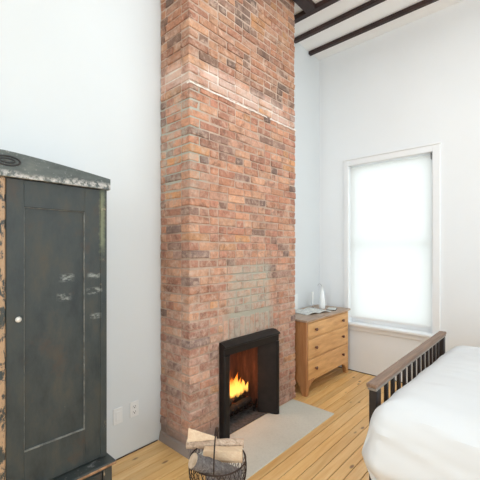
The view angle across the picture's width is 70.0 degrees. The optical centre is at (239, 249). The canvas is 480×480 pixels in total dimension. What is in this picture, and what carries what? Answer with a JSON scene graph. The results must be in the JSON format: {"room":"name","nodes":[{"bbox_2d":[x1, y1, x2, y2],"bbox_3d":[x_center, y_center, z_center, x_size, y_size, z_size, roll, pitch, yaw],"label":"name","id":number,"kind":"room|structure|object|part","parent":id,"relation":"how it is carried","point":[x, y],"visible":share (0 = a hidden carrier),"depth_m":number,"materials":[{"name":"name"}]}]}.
{"room":"bedroom","nodes":[
{"label":"bedroom","id":0,"kind":"room"},
{"bbox_2d":[0,0,319,459],"bbox_3d":[-1.905,-0.490,1.488,0.180,4.125,8.990,0,0,42],"label":"wall","id":1,"kind":"structure","parent":0,"point":[80,80],"depth_m":2.49,"materials":[{"name":"white paint"}]},
{"bbox_2d":[113,407,121,425],"bbox_3d":[-0.879,1.196,2.470,0.010,0.116,0.072,0,0,42],"label":"wall switch","id":2,"kind":"object","parent":1,"relation":"attached to","point":[117,413],"visible":1,"depth_m":2.46,"materials":[{"name":"white plastic"}]},
{"bbox_2d":[130,400,138,417],"bbox_3d":[-0.791,1.190,2.568,0.008,0.116,0.072,0,0,42],"label":"power outlet","id":3,"kind":"object","parent":1,"relation":"attached to","point":[134,406],"visible":1,"depth_m":2.56,"materials":[{"name":"white plastic"}]},
{"bbox_2d":[116,440,157,460],"bbox_3d":[-2.699,1.508,0.480,0.006,0.008,6.070,0,0,42],"label":"trim","id":4,"kind":"structure","parent":1,"relation":"attached to","point":[155,440],"depth_m":2.58,"materials":[{"name":"grey wood"}]},
{"bbox_2d":[112,367,401,479],"bbox_3d":[1.050,1.542,-1.208,7.856,0.060,8.630,0,0,42],"label":"floor","id":5,"kind":"structure","parent":0,"point":[332,450],"depth_m":2.57,"materials":[{"name":"brown wood"}]},
{"bbox_2d":[0,149,116,479],"bbox_3d":[-1.236,0.523,1.717,0.478,1.978,1.069,0,0,42],"label":"wardrobe","id":6,"kind":"object","parent":5,"relation":"on","point":[53,216],"visible":1,"depth_m":1.77,"materials":[{"name":"paint"}]},
{"bbox_3d":[-1.123,0.417,1.605,0.037,1.525,0.040,0,0,42],"label":"post","id":7,"kind":"part","parent":6,"relation":"part of","materials":[{"name":"black wood"}]},
{"bbox_3d":[-1.060,0.332,1.639,0.029,0.028,0.028,0,0,42],"label":"knob","id":8,"kind":"part","parent":6,"relation":"part of","materials":[{"name":"white ceramic"}]},
{"bbox_3d":[-0.963,0.388,1.788,0.006,1.196,0.293,0,0,42],"label":"panel","id":9,"kind":"part","parent":6,"relation":"part of","materials":[{"name":"green paint"}]},
{"bbox_3d":[-1.086,1.342,1.580,0.018,0.204,0.920,0,0,42],"label":"drawer","id":10,"kind":"part","parent":6,"relation":"part of","materials":[{"name":"paint"}]},
{"bbox_2d":[189,427,246,479],"bbox_3d":[-0.133,1.302,2.064,0.348,0.419,0.349,0,0,42],"label":"basket","id":11,"kind":"object","parent":5,"relation":"on","point":[243,467],"visible":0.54,"depth_m":1.98,"materials":[{"name":"metal"}]},
{"bbox_2d":[188,452,241,479],"bbox_3d":[-0.140,1.266,1.986,0.330,0.247,0.091,0,0,-29],"label":"log","id":12,"kind":"object","parent":11,"relation":"in","point":[197,462],"visible":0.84,"depth_m":1.94,"materials":[{"name":"grey wood"}]},
{"bbox_2d":[186,438,243,448],"bbox_3d":[-0.158,1.230,2.181,0.365,0.063,0.057,0,0,1],"label":"log","id":13,"kind":"object","parent":11,"relation":"in","point":[225,441],"visible":0.72,"depth_m":2.16,"materials":[{"name":"beige wood"}]},
{"bbox_2d":[187,428,216,441],"bbox_3d":[-0.239,1.163,2.164,0.181,0.076,0.049,0,0,2],"label":"log","id":14,"kind":"object","parent":13,"relation":"on","point":[193,435],"visible":1,"depth_m":2.16,"materials":[{"name":"beige wood"}]},
{"bbox_3d":[-0.145,1.173,2.064,0.008,0.154,0.344,0,0,0],"label":"handle","id":15,"kind":"part","parent":11,"relation":"part of","materials":[{"name":"metal"}]},
{"bbox_2d":[203,446,242,462],"bbox_3d":[-0.103,1.257,2.104,0.239,0.082,0.070,0,0,4],"label":"log","id":16,"kind":"object","parent":11,"relation":"in","point":[227,454],"visible":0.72,"depth_m":2.08,"materials":[{"name":"beige wood"}]},
{"bbox_2d":[159,0,295,458],"bbox_3d":[-0.033,-0.519,3.120,0.379,4.066,1.407,0,0,42],"label":"chimney breast","id":17,"kind":"object","parent":5,"relation":"on","point":[228,195],"depth_m":2.75,"materials":[{"name":"red brick"}]},
{"bbox_2d":[230,394,244,404],"bbox_3d":[-0.080,1.400,3.133,0.070,0.069,0.328,0,0,41],"label":"log","id":18,"kind":"object","parent":17,"relation":"on","point":[241,396],"visible":0.14,"depth_m":3.18,"materials":[{"name":"brown wood"}]},
{"bbox_2d":[230,392,240,403],"bbox_3d":[-0.070,1.338,3.095,0.058,0.059,0.260,0,0,26],"label":"log","id":19,"kind":"object","parent":18,"relation":"on","point":[236,395],"visible":0.52,"depth_m":3.10,"materials":[{"name":"brown wood"}]},
{"bbox_2d":[230,375,247,396],"bbox_3d":[-0.056,1.208,3.119,0.108,0.242,0.354,0,0,42],"label":"fire","id":20,"kind":"object","parent":19,"relation":"on","point":[237,387],"visible":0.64,"depth_m":3.12,"materials":[{"name":"yellow"}]},
{"bbox_2d":[230,395,251,413],"bbox_3d":[-0.023,1.397,3.081,0.067,0.067,0.361,0,0,39],"label":"log","id":21,"kind":"object","parent":17,"relation":"on","point":[248,399],"visible":0.62,"depth_m":3.08,"materials":[{"name":"brown wood"}]},
{"bbox_3d":[-0.042,1.438,3.105,0.201,0.123,0.410,0,0,42],"label":"fire grate","id":22,"kind":"part","parent":17,"relation":"part of","materials":[{"name":"black metal"}]},
{"bbox_2d":[199,399,333,479],"bbox_3d":[0.265,1.524,2.841,0.458,0.035,1.295,0,0,42],"label":"hearth slab","id":23,"kind":"object","parent":5,"relation":"on","point":[267,437],"visible":0.58,"depth_m":2.85,"materials":[{"name":"beige stone"}]},
{"bbox_2d":[219,328,279,438],"bbox_3d":[0.078,1.120,2.960,0.165,0.774,0.692,0,0,42],"label":"fireplace surround","id":24,"kind":"object","parent":23,"relation":"on","point":[267,341],"visible":0.91,"depth_m":3.07,"materials":[{"name":"black metal"}]},
{"bbox_2d":[295,305,349,396],"bbox_3d":[0.859,1.117,4.015,0.472,0.790,1.020,0,0,42],"label":"dresser","id":25,"kind":"object","parent":5,"relation":"on","point":[321,339],"visible":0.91,"depth_m":3.73,"materials":[{"name":"brown wood"}]},
{"bbox_2d":[295,294,297,308],"bbox_3d":[0.608,0.626,4.075,0.012,0.190,0.280,0,0,42],"label":"leaning board","id":26,"kind":"object","parent":25,"relation":"on","point":[296,295],"visible":0.28,"depth_m":4.15,"materials":[{"name":"white ceramic"}]},
{"bbox_3d":[0.519,1.128,3.684,0.416,0.768,0.022,0,0,42],"label":"panel","id":27,"kind":"part","parent":25,"relation":"part of","materials":[{"name":"brown wood"}]},
{"bbox_3d":[0.727,1.128,3.587,0.022,0.768,0.160,0,0,42],"label":"leg","id":28,"kind":"part","parent":25,"relation":"part of","materials":[{"name":"brown wood"}]},
{"bbox_2d":[295,307,330,314],"bbox_3d":[0.829,0.710,4.009,0.400,0.023,0.260,0,0,-34],"label":"open magazine","id":29,"kind":"object","parent":25,"relation":"on","point":[306,311],"visible":0.93,"depth_m":3.97,"materials":[{"name":"white paper"}]},
{"bbox_2d":[319,284,324,308],"bbox_3d":[1.009,0.568,4.224,0.082,0.308,0.078,0,0,42],"label":"bottle vase","id":30,"kind":"object","parent":25,"relation":"on","point":[321,297],"visible":0.99,"depth_m":4.20,"materials":[{"name":"white ceramic"}]},
{"bbox_3d":[1.002,1.251,3.885,0.023,0.204,0.892,0,0,42],"label":"drawer","id":31,"kind":"part","parent":25,"relation":"part of","materials":[{"name":"brown wood"}]},
{"bbox_3d":[1.002,1.034,3.885,0.023,0.194,0.892,0,0,42],"label":"drawer","id":32,"kind":"part","parent":25,"relation":"part of","materials":[{"name":"brown wood"}]},
{"bbox_3d":[1.002,0.842,3.885,0.023,0.154,0.892,0,0,42],"label":"drawer","id":33,"kind":"part","parent":25,"relation":"part of","materials":[{"name":"brown wood"}]},
{"bbox_3d":[1.273,1.128,4.186,0.022,0.768,0.160,0,0,42],"label":"leg","id":34,"kind":"part","parent":25,"relation":"part of","materials":[{"name":"brown wood"}]},
{"bbox_2d":[366,331,445,479],"bbox_3d":[1.895,0.937,1.502,2.125,1.150,1.465,0,0,42],"label":"bed","id":35,"kind":"object","parent":5,"relation":"on","point":[429,351],"visible":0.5,"depth_m":2.00,"materials":[{"name":"black paint"}]},
{"bbox_3d":[0.667,1.098,1.694,0.040,0.828,0.055,0,0,42],"label":"post","id":36,"kind":"part","parent":35,"relation":"part of","materials":[{"name":"black paint"}]},
{"bbox_3d":[1.129,0.659,2.201,0.050,0.022,1.465,0,0,42],"label":"rail","id":37,"kind":"part","parent":35,"relation":"part of","materials":[{"name":"brown wood"}]},
{"bbox_3d":[1.129,0.677,2.200,0.044,0.014,1.449,0,0,42],"label":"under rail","id":38,"kind":"part","parent":35,"relation":"part of","materials":[{"name":"brown wood"}]},
{"bbox_3d":[1.592,1.098,2.707,0.040,0.828,0.055,0,0,42],"label":"post","id":39,"kind":"part","parent":35,"relation":"part of","materials":[{"name":"black paint"}]},
{"bbox_3d":[1.915,0.992,1.483,1.950,0.279,1.327,0,0,42],"label":"mattress","id":40,"kind":"object","parent":35,"relation":"on","visible":0},
{"bbox_2d":[362,346,479,479],"bbox_3d":[1.856,0.883,1.505,2.048,0.483,1.750,0,0,42],"label":"duvet","id":41,"kind":"object","parent":40,"relation":"on","point":[429,428],"visible":1,"depth_m":1.48,"materials":[{"name":"white fabric"}]},
{"bbox_2d":[294,0,462,59],"bbox_3d":[1.050,-2.628,-1.208,8.180,0.150,8.990,0,0,42],"label":"ceiling","id":42,"kind":"structure","parent":0,"point":[386,8],"depth_m":3.81,"materials":[{"name":"white paint"}]},
{"bbox_2d":[293,0,314,12],"bbox_3d":[0.085,-2.524,2.867,0.113,0.059,1.953,0,0,42],"label":"beam","id":43,"kind":"structure","parent":42,"relation":"attached to","point":[306,6],"depth_m":3.50,"materials":[{"name":"brown wood"}]},
{"bbox_2d":[294,0,339,23],"bbox_3d":[3.320,-2.526,1.279,7.823,0.056,0.068,0,0,42],"label":"ceiling beam","id":44,"kind":"structure","parent":42,"relation":"attached to","point":[319,6],"depth_m":3.58,"materials":[{"name":"brown wood"}]},
{"bbox_2d":[294,0,385,43],"bbox_3d":[3.543,-2.532,1.525,7.823,0.046,0.062,0,0,42],"label":"ceiling beam","id":45,"kind":"structure","parent":42,"relation":"attached to","point":[371,3],"depth_m":3.75,"materials":[{"name":"brown wood"}]},
{"bbox_2d":[309,0,437,55],"bbox_3d":[3.784,-2.531,1.788,7.822,0.047,0.056,0,0,42],"label":"ceiling beam","id":46,"kind":"structure","parent":42,"relation":"attached to","point":[423,3],"depth_m":3.85,"materials":[{"name":"brown wood"}]},
{"bbox_2d":[320,0,479,382],"bbox_3d":[4.019,-0.490,2.045,7.820,4.125,0.180,0,0,42],"label":"wall","id":47,"kind":"structure","parent":0,"point":[417,82],"depth_m":3.80,"materials":[{"name":"white paint"}]},
{"bbox_2d":[343,142,440,341],"bbox_3d":[1.759,-0.073,4.034,1.130,2.141,0.190,0,0,42],"label":"window","id":48,"kind":"structure","parent":47,"relation":"in","point":[432,147],"depth_m":3.79,"materials":[{"name":"white paint"}]},
{"bbox_3d":[1.732,0.924,4.004,1.130,0.032,0.110,0,0,42],"label":"sill","id":49,"kind":"part","parent":48,"relation":"part of","materials":[{"name":"white paint"}]},
{"bbox_2d":[350,153,432,327],"bbox_3d":[1.751,-0.101,4.042,0.933,1.905,0.052,0,0,42],"label":"roller blind","id":50,"kind":"object","parent":48,"relation":"attached to","point":[390,202],"visible":1,"depth_m":4.00,"materials":[{"name":"white fabric"}]},
{"bbox_3d":[2.086,-0.332,3.721,0.005,1.392,0.018,0,0,42],"label":"pull chain","id":51,"kind":"part","parent":50,"relation":"part of","materials":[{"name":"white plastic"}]}
]}

